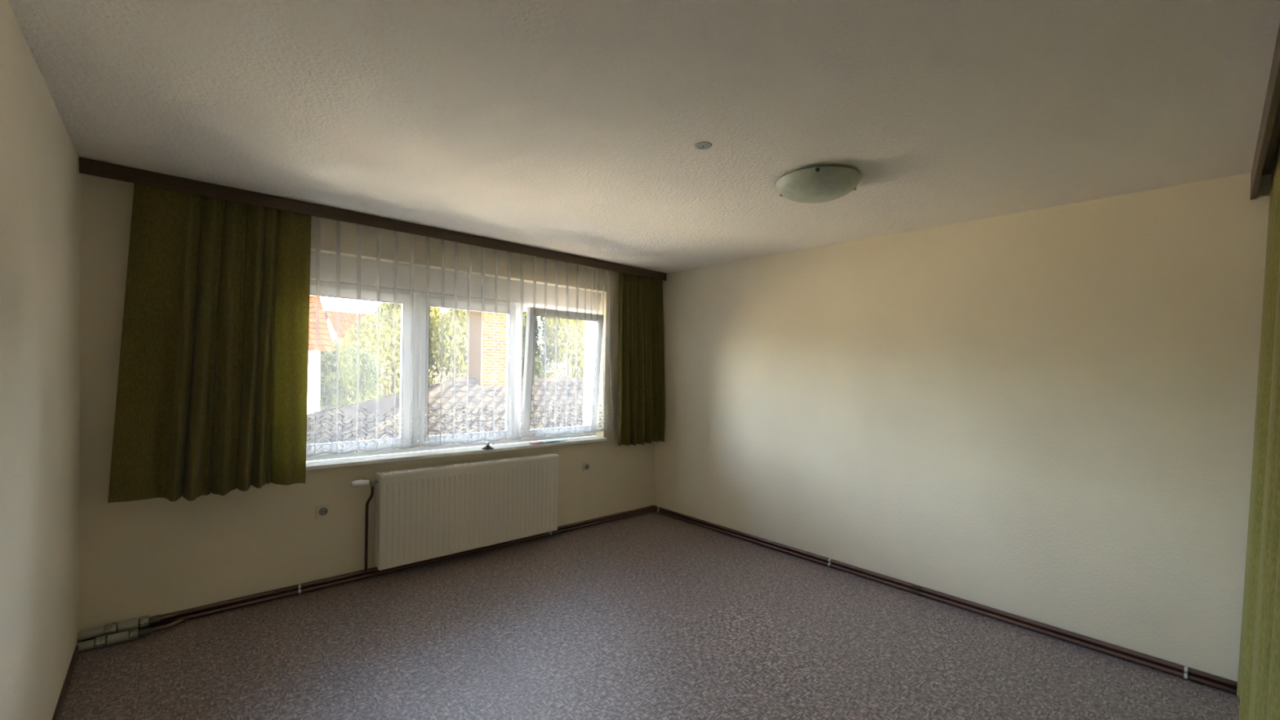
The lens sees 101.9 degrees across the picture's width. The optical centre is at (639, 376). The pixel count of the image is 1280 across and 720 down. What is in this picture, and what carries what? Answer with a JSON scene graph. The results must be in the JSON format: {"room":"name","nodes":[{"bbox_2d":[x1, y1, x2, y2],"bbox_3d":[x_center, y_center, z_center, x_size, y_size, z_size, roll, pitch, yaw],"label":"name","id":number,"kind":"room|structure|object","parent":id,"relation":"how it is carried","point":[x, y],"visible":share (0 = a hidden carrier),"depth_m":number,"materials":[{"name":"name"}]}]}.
{"room":"empty room","nodes":[
{"label":"empty room","id":0,"kind":"room"},
{"bbox_2d":[0,0,80,719],"bbox_3d":[-1.476,0.207,0.969,0.200,2.500,4.480,0,1,-42],"label":"wall","id":1,"kind":"structure","parent":0,"point":[40,176],"depth_m":1.79,"materials":[{"name":"paint"}]},
{"bbox_2d":[52,640,81,719],"bbox_3d":[-1.487,1.432,1.128,0.012,0.045,4.266,0,1,-42],"label":"baseboard","id":2,"kind":"structure","parent":1,"relation":"attached to","point":[58,709],"depth_m":2.32,"materials":[{"name":"brown paint"}]},
{"bbox_2d":[79,173,654,631],"bbox_3d":[-1.483,0.157,4.217,4.556,2.500,0.340,0,1,-42],"label":"wall","id":3,"kind":"structure","parent":0,"point":[153,557],"depth_m":3.20,"materials":[{"name":"paint"}]},
{"bbox_2d":[315,503,330,518],"bbox_3d":[-2.099,0.893,3.439,0.082,0.082,0.022,0,1,-42],"label":"wall socket","id":4,"kind":"object","parent":3,"relation":"attached to","point":[322,511],"visible":1,"depth_m":3.43,"materials":[{"name":"beige plastic"}]},
{"bbox_2d":[306,280,415,461],"bbox_3d":[-2.046,-0.038,3.665,0.865,1.220,0.100,0,1,-42],"label":"window","id":5,"kind":"structure","parent":3,"relation":"in","point":[406,299],"depth_m":3.83,"materials":[{"name":"white plastic"}]},
{"bbox_2d":[81,506,653,641],"bbox_3d":[-1.390,1.381,4.104,4.156,0.060,0.014,0,1,-42],"label":"baseboard","id":6,"kind":"structure","parent":3,"relation":"attached to","point":[166,621],"depth_m":3.39,"materials":[{"name":"brown paint"}]},
{"bbox_2d":[350,453,559,572],"bbox_3d":[-1.343,1.015,4.041,1.645,0.681,0.151,0,1,-42],"label":"radiator","id":7,"kind":"object","parent":3,"relation":"attached to","point":[427,513],"visible":1,"depth_m":3.92,"materials":[{"name":"white metal"}]},
{"bbox_2d":[376,453,559,477],"bbox_3d":[-1.271,0.683,4.062,1.440,0.016,0.102,0,1,-42],"label":"grille","id":8,"kind":"object","parent":7,"relation":"attached to","point":[411,473],"depth_m":3.97,"materials":[{"name":"white metal"}]},
{"bbox_2d":[310,251,599,311],"bbox_3d":[-1.424,-0.739,4.280,2.605,0.183,0.200,0,1,-42],"label":"trim","id":9,"kind":"structure","parent":3,"relation":"attached to","point":[325,267],"depth_m":4.04,"materials":[{"name":"white"}]},
{"bbox_2d":[306,435,607,470],"bbox_3d":[-1.363,0.594,4.156,2.665,0.025,0.185,0,1,-42],"label":"window sill","id":10,"kind":"structure","parent":3,"relation":"attached to","point":[310,465],"depth_m":3.92,"materials":[{"name":"stone"}]},
{"bbox_2d":[481,441,494,449],"bbox_3d":[-1.229,0.554,4.191,0.094,0.058,0.094,1,1,0],"label":"metal fitting","id":11,"kind":"object","parent":10,"relation":"on","point":[487,446],"visible":1,"depth_m":4.18,"materials":[{"name":"black metal"}]},
{"bbox_2d":[529,439,567,444],"bbox_3d":[-0.811,0.579,4.609,0.370,0.013,0.095,0,1,-42],"label":"leaflet","id":12,"kind":"object","parent":10,"relation":"on","point":[561,440],"visible":1,"depth_m":4.60,"materials":[{"name":"white paper"}]},
{"bbox_2d":[413,291,518,452],"bbox_3d":[-1.405,-0.034,4.247,0.868,1.220,0.100,0,1,-42],"label":"window","id":13,"kind":"structure","parent":3,"relation":"in","point":[424,300],"depth_m":4.10,"materials":[{"name":"white plastic"}]},
{"bbox_2d":[515,302,604,442],"bbox_3d":[-0.724,-0.027,4.791,0.872,1.220,0.211,0,1,-42],"label":"window","id":14,"kind":"structure","parent":3,"relation":"in","point":[596,320],"depth_m":4.62,"materials":[{"name":"white plastic"}]},
{"bbox_2d":[582,462,590,471],"bbox_3d":[-0.503,0.851,4.887,0.082,0.082,0.022,0,1,-42],"label":"wall socket","id":15,"kind":"object","parent":3,"relation":"attached to","point":[586,466],"visible":1,"depth_m":4.88,"materials":[{"name":"beige plastic"}]},
{"bbox_2d":[8,0,1279,273],"bbox_3d":[0.051,-1.121,2.539,4.556,0.188,4.820,0,1,-42],"label":"ceiling","id":16,"kind":"structure","parent":0,"point":[574,127],"depth_m":1.97,"materials":[{"name":"white paint"}]},
{"bbox_2d":[79,157,666,280],"bbox_3d":[-1.302,-1.046,4.027,4.150,0.075,0.121,0,1,-42],"label":"rail","id":17,"kind":"object","parent":16,"relation":"attached to","point":[87,166],"visible":1,"depth_m":3.30,"materials":[{"name":"brown wood"}]},
{"bbox_2d":[107,183,311,502],"bbox_3d":[-2.404,-0.190,2.974,0.895,1.746,0.144,0,1,-42],"label":"curtain","id":18,"kind":"object","parent":17,"relation":"hanging from","point":[212,388],"visible":0.97,"depth_m":2.96,"materials":[{"name":"green fabric"}]},
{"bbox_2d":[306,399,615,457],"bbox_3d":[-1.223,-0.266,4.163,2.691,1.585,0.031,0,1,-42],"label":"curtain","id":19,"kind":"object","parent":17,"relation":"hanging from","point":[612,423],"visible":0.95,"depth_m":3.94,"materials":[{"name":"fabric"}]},
{"bbox_2d":[617,272,664,445],"bbox_3d":[0.019,-0.186,5.175,0.632,1.719,0.147,0,1,-42],"label":"curtain","id":20,"kind":"object","parent":17,"relation":"hanging from","point":[641,361],"visible":0.98,"depth_m":5.16,"materials":[{"name":"green fabric"}]},
{"bbox_2d":[775,165,861,203],"bbox_3d":[0.908,-0.965,2.674,0.418,0.106,0.430,0,1,-42],"label":"ceiling lamp","id":21,"kind":"object","parent":16,"relation":"attached to","point":[817,184],"visible":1,"depth_m":2.56,"materials":[{"name":"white glass"}]},
{"bbox_2d":[1249,23,1279,199],"bbox_3d":[1.990,-0.911,1.557,2.597,0.127,0.120,0,1,-42],"label":"rail","id":22,"kind":"object","parent":16,"relation":"attached to","point":[1268,141],"visible":0.98,"depth_m":1.90,"materials":[{"name":"brown wood"}]},
{"bbox_2d":[1236,135,1279,719],"bbox_3d":[1.941,0.282,1.564,2.548,2.461,0.098,0,1,-42],"label":"curtain","id":23,"kind":"object","parent":22,"relation":"hanging from","point":[1258,689],"visible":1,"depth_m":1.89,"materials":[{"name":"fabric"}]},
{"bbox_2d":[58,511,1239,719],"bbox_3d":[0.040,1.541,2.527,4.556,0.150,4.680,0,1,-42],"label":"floor","id":24,"kind":"structure","parent":0,"point":[650,615],"depth_m":2.75,"materials":[{"name":"carpet"}]},
{"bbox_2d":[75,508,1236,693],"bbox_3d":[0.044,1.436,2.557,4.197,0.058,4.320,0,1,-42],"label":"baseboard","id":25,"kind":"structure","parent":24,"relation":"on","point":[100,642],"depth_m":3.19,"materials":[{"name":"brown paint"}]},
{"bbox_2d":[77,505,1237,687],"bbox_3d":[0.044,1.406,2.557,4.198,0.064,4.321,0,1,-42],"label":"pipe","id":26,"kind":"object","parent":24,"relation":"on","point":[132,624],"visible":0.89,"depth_m":3.05,"materials":[{"name":"brown paint"}]},
{"bbox_2d":[653,173,1271,681],"bbox_3d":[1.749,0.232,3.897,0.200,2.500,4.480,0,1,-42],"label":"wall","id":27,"kind":"structure","parent":0,"point":[1046,415],"depth_m":3.17,"materials":[{"name":"paint"}]},
{"bbox_2d":[653,506,1237,694],"bbox_3d":[1.581,1.448,3.913,0.014,0.060,4.266,0,1,-42],"label":"baseboard","id":28,"kind":"structure","parent":27,"relation":"attached to","point":[957,602],"depth_m":3.20,"materials":[{"name":"brown paint"}]},
{"label":"outside","id":29,"kind":"structure","parent":0,"visible":0},
{"bbox_3d":[-24.742,3.453,44.054,105.000,0.300,89.600,0,1,-42],"label":"ground","id":30,"kind":"structure","parent":29,"visible":0},
{"bbox_2d":[306,295,334,413],"bbox_3d":[-14.728,0.107,17.767,6.150,7.620,6.572,0,1,-42],"label":"house","id":31,"kind":"structure","parent":30,"relation":"on","point":[319,337],"depth_m":17.42,"materials":[{"name":"white"}]},
{"bbox_2d":[320,337,345,410],"bbox_3d":[-15.998,0.895,25.316,4.551,5.988,3.821,1,1,-23],"label":"tree","id":32,"kind":"object","parent":30,"relation":"on","point":[330,384],"visible":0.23,"depth_m":24.88,"materials":[{"name":"green plant"}]},
{"bbox_2d":[329,343,383,408],"bbox_3d":[-10.133,1.482,18.755,1.857,5.272,1.627,1,1,-12],"label":"tree","id":33,"kind":"object","parent":30,"relation":"on","point":[361,372],"visible":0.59,"depth_m":18.43,"materials":[{"name":"green plant"}]},
{"bbox_2d":[336,313,432,396],"bbox_3d":[-10.484,0.746,21.247,3.431,6.648,3.334,1,1,-4],"label":"tree","id":34,"kind":"object","parent":30,"relation":"on","point":[371,334],"visible":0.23,"depth_m":20.85,"materials":[{"name":"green plant"}]},
{"bbox_2d":[320,310,468,410],"bbox_3d":[-19.120,-0.708,41.988,11.200,8.323,8.751,0,1,-42],"label":"house","id":35,"kind":"structure","parent":30,"relation":"on","point":[338,322],"depth_m":37.98,"materials":[{"name":"brown"}]},
{"bbox_2d":[374,302,449,392],"bbox_3d":[-10.462,-0.227,23.780,3.685,8.933,3.792,1,1,-39],"label":"tree","id":36,"kind":"object","parent":30,"relation":"on","point":[390,313],"visible":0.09,"depth_m":22.88,"materials":[{"name":"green plant"}]},
{"bbox_2d":[306,310,583,444],"bbox_3d":[-2.418,0.537,16.763,18.673,7.320,11.100,0,1,-42],"label":"outbuilding","id":37,"kind":"structure","parent":30,"relation":"on","point":[486,382],"depth_m":13.88,"materials":[{"name":"tile"}]},
{"bbox_2d":[431,308,469,381],"bbox_3d":[-7.134,0.113,22.297,3.251,8.054,3.158,2,1,29],"label":"tree","id":38,"kind":"object","parent":30,"relation":"on","point":[455,331],"visible":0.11,"depth_m":21.65,"materials":[{"name":"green plant"}]},
{"bbox_2d":[521,311,553,377],"bbox_3d":[-6.404,-0.209,25.737,3.958,8.588,3.322,1,1,-22],"label":"tree","id":39,"kind":"object","parent":30,"relation":"on","point":[539,366],"visible":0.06,"depth_m":25.35,"materials":[{"name":"green plant"}]},
{"bbox_2d":[538,316,585,377],"bbox_3d":[-3.453,-0.092,26.003,3.431,8.471,3.334,1,1,-13],"label":"tree","id":40,"kind":"object","parent":30,"relation":"on","point":[562,336],"visible":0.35,"depth_m":25.13,"materials":[{"name":"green plant"}]}
]}

